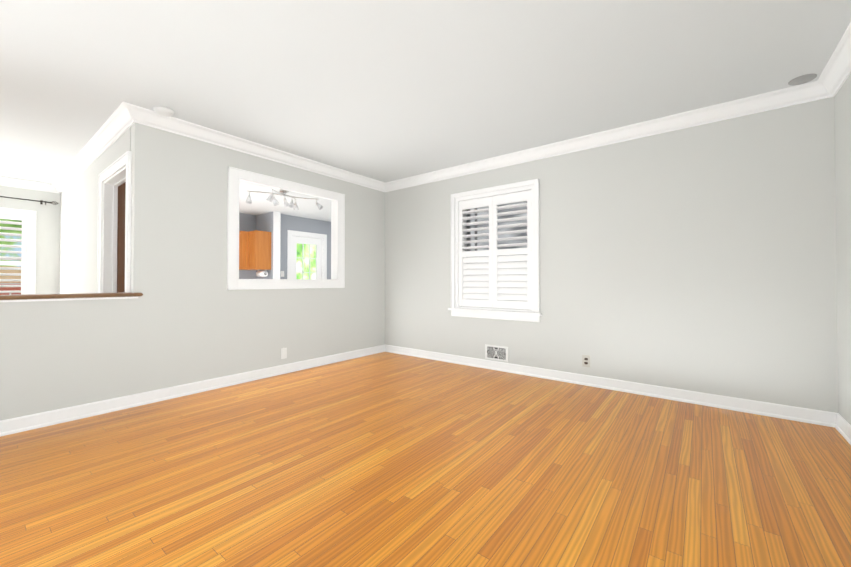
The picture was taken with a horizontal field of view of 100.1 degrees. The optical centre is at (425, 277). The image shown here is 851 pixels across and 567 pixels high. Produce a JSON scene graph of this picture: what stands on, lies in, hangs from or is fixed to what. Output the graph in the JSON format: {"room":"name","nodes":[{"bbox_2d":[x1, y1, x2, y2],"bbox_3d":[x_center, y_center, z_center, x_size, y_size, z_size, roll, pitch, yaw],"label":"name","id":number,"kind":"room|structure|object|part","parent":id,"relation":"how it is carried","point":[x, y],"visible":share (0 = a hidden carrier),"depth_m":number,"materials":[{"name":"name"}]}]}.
{"room":"empty living room","nodes":[
{"label":"empty living room","id":0,"kind":"room"},
{"bbox_2d":[59,127,130,293],"bbox_3d":[-3.938,-0.147,4.219,3.740,2.440,0.140,0,-1,38],"label":"wall","id":1,"kind":"structure","parent":0,"point":[78,233],"depth_m":4.25,"materials":[{"name":"grey paint"}]},
{"bbox_2d":[48,102,143,192],"bbox_3d":[-3.918,-1.317,4.065,3.978,0.105,0.098,0,-1,38],"label":"crown molding","id":2,"kind":"structure","parent":1,"relation":"attached to","point":[126,116],"depth_m":3.47,"materials":[{"name":"white paint"}]},
{"bbox_2d":[97,151,131,292],"bbox_3d":[-2.850,0.006,3.369,1.088,2.114,0.196,0,-1,38],"label":"door frame","id":3,"kind":"structure","parent":1,"relation":"attached to","point":[113,176],"depth_m":3.59,"materials":[{"name":"white paint"}]},
{"bbox_2d":[117,182,125,292],"bbox_3d":[-2.841,0.057,3.380,0.874,1.997,0.107,0,-1,38],"label":"wood door","id":4,"kind":"structure","parent":1,"relation":"in","point":[121,241],"depth_m":3.56,"materials":[{"name":"brown wood"}]},
{"bbox_2d":[0,185,255,293],"bbox_3d":[-5.721,-0.137,5.178,0.250,2.440,6.700,0,-1,38],"label":"wall","id":5,"kind":"structure","parent":0,"point":[47,243],"depth_m":5.21,"materials":[{"name":"grey paint"}]},
{"bbox_2d":[0,207,35,293],"bbox_3d":[-6.027,-0.249,4.704,0.250,1.415,1.225,0,-1,38],"label":"window","id":6,"kind":"structure","parent":5,"relation":"in","point":[32,258],"depth_m":5.08,"materials":[{"name":"white paint"}]},
{"bbox_3d":[-6.110,-0.265,4.769,0.040,1.248,1.051,0,-1,38],"label":"entry window sash","id":7,"kind":"part","parent":6,"relation":"part of","materials":[{"name":"white wood"}]},
{"bbox_2d":[0,212,28,293],"bbox_3d":[-5.992,-0.266,4.677,0.080,1.248,1.051,0,-1,38],"label":"blinds","id":8,"kind":"object","parent":6,"relation":"attached to","point":[23,263],"visible":0.9,"depth_m":5.00,"materials":[{"name":"white paint"}]},
{"bbox_2d":[0,176,47,191],"bbox_3d":[-6.447,-1.318,3.975,0.098,0.105,3.150,0,-1,38],"label":"crown molding","id":9,"kind":"structure","parent":5,"relation":"attached to","point":[4,181],"depth_m":5.00,"materials":[{"name":"white paint"}]},
{"bbox_2d":[0,196,58,204],"bbox_3d":[-5.983,-1.087,4.566,0.121,0.073,1.796,0,-1,38],"label":"curtain rod","id":10,"kind":"object","parent":5,"relation":"attached to","point":[42,201],"visible":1,"depth_m":5.08,"materials":[{"name":"black metal"}]},
{"bbox_2d":[239,231,246,269],"bbox_3d":[-3.805,-0.540,7.110,0.403,0.770,0.424,0,-1,38],"label":"upper cabinet","id":11,"kind":"object","parent":5,"relation":"attached to","point":[242,234],"depth_m":7.11,"materials":[{"name":"brown wood"}]},
{"bbox_2d":[0,123,384,420],"bbox_3d":[-2.510,-0.162,2.897,0.140,2.440,6.550,0,-1,38],"label":"wall","id":12,"kind":"structure","parent":0,"point":[195,319],"depth_m":3.21,"materials":[{"name":"grey paint"}]},
{"bbox_2d":[0,292,142,301],"bbox_3d":[-3.469,0.136,1.662,0.204,0.047,3.428,0,-1,38],"label":"half wall cap","id":13,"kind":"object","parent":12,"relation":"on","point":[53,297],"visible":0.9,"depth_m":2.60,"materials":[{"name":"brown wood"}]},
{"bbox_2d":[0,345,383,436],"bbox_3d":[-2.522,1.006,2.735,0.021,0.100,6.300,0,-1,38],"label":"baseboard","id":14,"kind":"structure","parent":12,"relation":"attached to","point":[48,418],"depth_m":3.03,"materials":[{"name":"white paint"}]},
{"bbox_2d":[136,108,383,190],"bbox_3d":[-1.487,-1.317,4.028,0.098,0.105,2.790,0,-1,38],"label":"crown molding","id":15,"kind":"structure","parent":12,"relation":"attached to","point":[171,124],"depth_m":3.62,"materials":[{"name":"white paint"}]},
{"bbox_2d":[281,348,286,358],"bbox_3d":[-1.575,0.846,3.964,0.008,0.117,0.072,0,-1,38],"label":"outlet","id":16,"kind":"object","parent":12,"relation":"attached to","point":[283,353],"visible":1,"depth_m":3.96,"materials":[{"name":"white plastic"}]},
{"bbox_2d":[227,166,344,289],"bbox_3d":[-1.548,-0.476,4.103,0.153,1.213,1.438,0,-1,38],"label":"window frame","id":17,"kind":"structure","parent":12,"relation":"attached to","point":[234,281],"depth_m":3.92,"materials":[{"name":"white paint"}]},
{"bbox_2d":[280,214,330,278],"bbox_3d":[-2.365,-0.099,8.540,0.250,2.440,2.730,0,-1,38],"label":"wall","id":18,"kind":"structure","parent":0,"point":[296,223],"depth_m":7.82,"materials":[{"name":"grey paint"}]},
{"bbox_2d":[292,236,321,278],"bbox_3d":[-2.660,0.108,8.000,0.095,1.997,0.774,0,-1,38],"label":"glazed door","id":19,"kind":"structure","parent":18,"relation":"in","point":[305,241],"depth_m":7.96,"materials":[{"name":"white paint"}]},
{"bbox_2d":[287,230,326,278],"bbox_3d":[-2.730,0.055,8.055,0.268,2.120,1.000,0,-1,38],"label":"door frame","id":20,"kind":"structure","parent":18,"relation":"attached to","point":[291,233],"depth_m":7.99,"materials":[{"name":"white paint"}]},
{"bbox_2d":[0,352,850,566],"bbox_3d":[-1.392,1.098,3.755,8.910,0.060,9.900,0,-1,38],"label":"floor","id":21,"kind":"structure","parent":0,"point":[385,459],"depth_m":1.84,"materials":[{"name":"orange wood"}]},
{"bbox_2d":[0,0,850,221],"bbox_3d":[-1.392,-1.412,3.783,8.910,0.080,9.900,0,-1,38],"label":"ceiling","id":22,"kind":"structure","parent":0,"point":[385,91],"depth_m":2.38,"materials":[{"name":"white paint"}]},
{"bbox_2d":[153,106,173,115],"bbox_3d":[-2.161,-1.365,2.943,0.136,0.034,0.136,0,-1,38],"label":"smoke detector","id":23,"kind":"object","parent":22,"relation":"attached to","point":[163,111],"visible":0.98,"depth_m":2.91,"materials":[{"name":"white plastic"}]},
{"bbox_2d":[246,189,322,210],"bbox_3d":[-2.141,-1.214,5.471,0.504,0.280,1.052,0,-1,38],"label":"light","id":24,"kind":"object","parent":22,"relation":"attached to","point":[291,204],"visible":0.96,"depth_m":5.45,"materials":[{"name":"silver metal"}]},
{"bbox_2d":[788,74,816,84],"bbox_3d":[2.640,-1.383,2.498,0.140,0.007,0.140,0,-1,38],"label":"disc","id":25,"kind":"object","parent":22,"relation":"attached to","point":[802,79],"visible":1,"depth_m":2.49,"materials":[{"name":"white plastic"}]},
{"bbox_2d":[256,97,837,412],"bbox_3d":[-0.301,-0.137,5.169,8.310,2.440,0.250,0,-1,38],"label":"wall","id":26,"kind":"structure","parent":0,"point":[700,258],"depth_m":3.10,"materials":[{"name":"grey paint"}]},
{"bbox_2d":[247,230,270,269],"bbox_3d":[-3.378,-0.539,7.212,0.310,0.770,0.379,0,-1,38],"label":"upper cabinet","id":27,"kind":"object","parent":26,"relation":"attached to","point":[254,249],"depth_m":7.12,"materials":[{"name":"brown wood"}]},
{"bbox_2d":[256,270,267,276],"bbox_3d":[-3.327,-0.082,7.255,0.302,0.143,0.116,0,-1,38],"label":"paper towel holder","id":28,"kind":"object","parent":27,"relation":"attached to","point":[261,273],"visible":1,"depth_m":7.19,"materials":[{"name":"white plastic"}]},
{"bbox_2d":[273,211,280,278],"bbox_3d":[-3.024,-0.114,7.247,0.020,2.440,0.144,0,-1,38],"label":"trim","id":29,"kind":"structure","parent":26,"relation":"attached to","point":[276,241],"depth_m":7.24,"materials":[{"name":"white paint"}]},
{"bbox_2d":[448,179,541,321],"bbox_3d":[0.824,-0.283,4.231,1.180,1.538,0.250,0,-1,38],"label":"window","id":30,"kind":"structure","parent":26,"relation":"in","point":[535,315],"depth_m":4.13,"materials":[{"name":"white paint"}]},
{"bbox_3d":[0.882,-0.303,4.306,1.006,1.373,0.060,0,-1,38],"label":"back window sash","id":31,"kind":"part","parent":30,"relation":"part of","materials":[{"name":"white wood"}]},
{"bbox_2d":[456,186,533,311],"bbox_3d":[0.799,-0.304,4.199,1.006,1.373,0.070,0,-1,38],"label":"window shutters","id":32,"kind":"object","parent":30,"relation":"attached to","point":[477,277],"visible":1,"depth_m":4.17,"materials":[{"name":"white paint"}]},
{"bbox_2d":[485,344,507,361],"bbox_3d":[0.817,0.875,4.120,0.290,0.170,0.013,0,-1,38],"label":"air vent","id":33,"kind":"object","parent":26,"relation":"in","point":[495,352],"visible":1,"depth_m":4.12,"materials":[{"name":"white plastic"}]},
{"bbox_2d":[582,355,589,367],"bbox_3d":[1.588,0.828,3.523,0.072,0.117,0.008,0,-1,38],"label":"outlet","id":34,"kind":"object","parent":26,"relation":"attached to","point":[585,360],"visible":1,"depth_m":3.52,"materials":[{"name":"beige plastic"}]},
{"bbox_2d":[380,82,815,191],"bbox_3d":[1.075,-1.319,3.889,4.310,0.105,0.098,0,-1,38],"label":"crown molding","id":35,"kind":"structure","parent":26,"relation":"attached to","point":[803,93],"depth_m":3.24,"materials":[{"name":"white paint"}]},
{"bbox_2d":[384,344,831,426],"bbox_3d":[1.138,1.019,3.863,4.350,0.100,0.021,0,-1,38],"label":"baseboard","id":36,"kind":"structure","parent":26,"relation":"attached to","point":[800,414],"depth_m":3.20,"materials":[{"name":"white paint"}]},
{"bbox_2d":[834,74,850,424],"bbox_3d":[1.062,-0.195,-0.045,0.250,2.440,6.800,0,-1,38],"label":"wall","id":37,"kind":"structure","parent":0,"point":[842,103],"depth_m":2.38,"materials":[{"name":"grey paint"}]},
{"bbox_2d":[812,22,850,100],"bbox_3d":[0.961,-1.360,0.123,0.098,0.105,6.180,0,-1,38],"label":"crown molding","id":38,"kind":"structure","parent":37,"relation":"attached to","point":[838,68],"depth_m":2.31,"materials":[{"name":"white paint"}]},
{"bbox_2d":[832,412,850,444],"bbox_3d":[0.954,0.976,0.026,0.021,0.100,6.300,0,-1,38],"label":"baseboard","id":39,"kind":"structure","parent":37,"relation":"attached to","point":[840,423],"depth_m":2.39,"materials":[{"name":"white paint"}]},
{"label":"outside","id":40,"kind":"structure","parent":0,"visible":0},
{"bbox_2d":[0,219,21,294],"bbox_3d":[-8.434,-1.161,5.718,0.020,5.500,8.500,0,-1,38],"label":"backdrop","id":41,"kind":"structure","parent":40,"point":[10,255],"depth_m":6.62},
{"bbox_2d":[296,243,315,278],"bbox_3d":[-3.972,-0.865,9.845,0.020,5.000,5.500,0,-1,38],"label":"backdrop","id":42,"kind":"structure","parent":40,"point":[306,261],"depth_m":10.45,"materials":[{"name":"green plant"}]},
{"bbox_2d":[466,201,526,300],"bbox_3d":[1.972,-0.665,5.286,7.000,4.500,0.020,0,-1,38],"label":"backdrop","id":43,"kind":"structure","parent":40,"point":[504,229],"depth_m":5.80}
]}

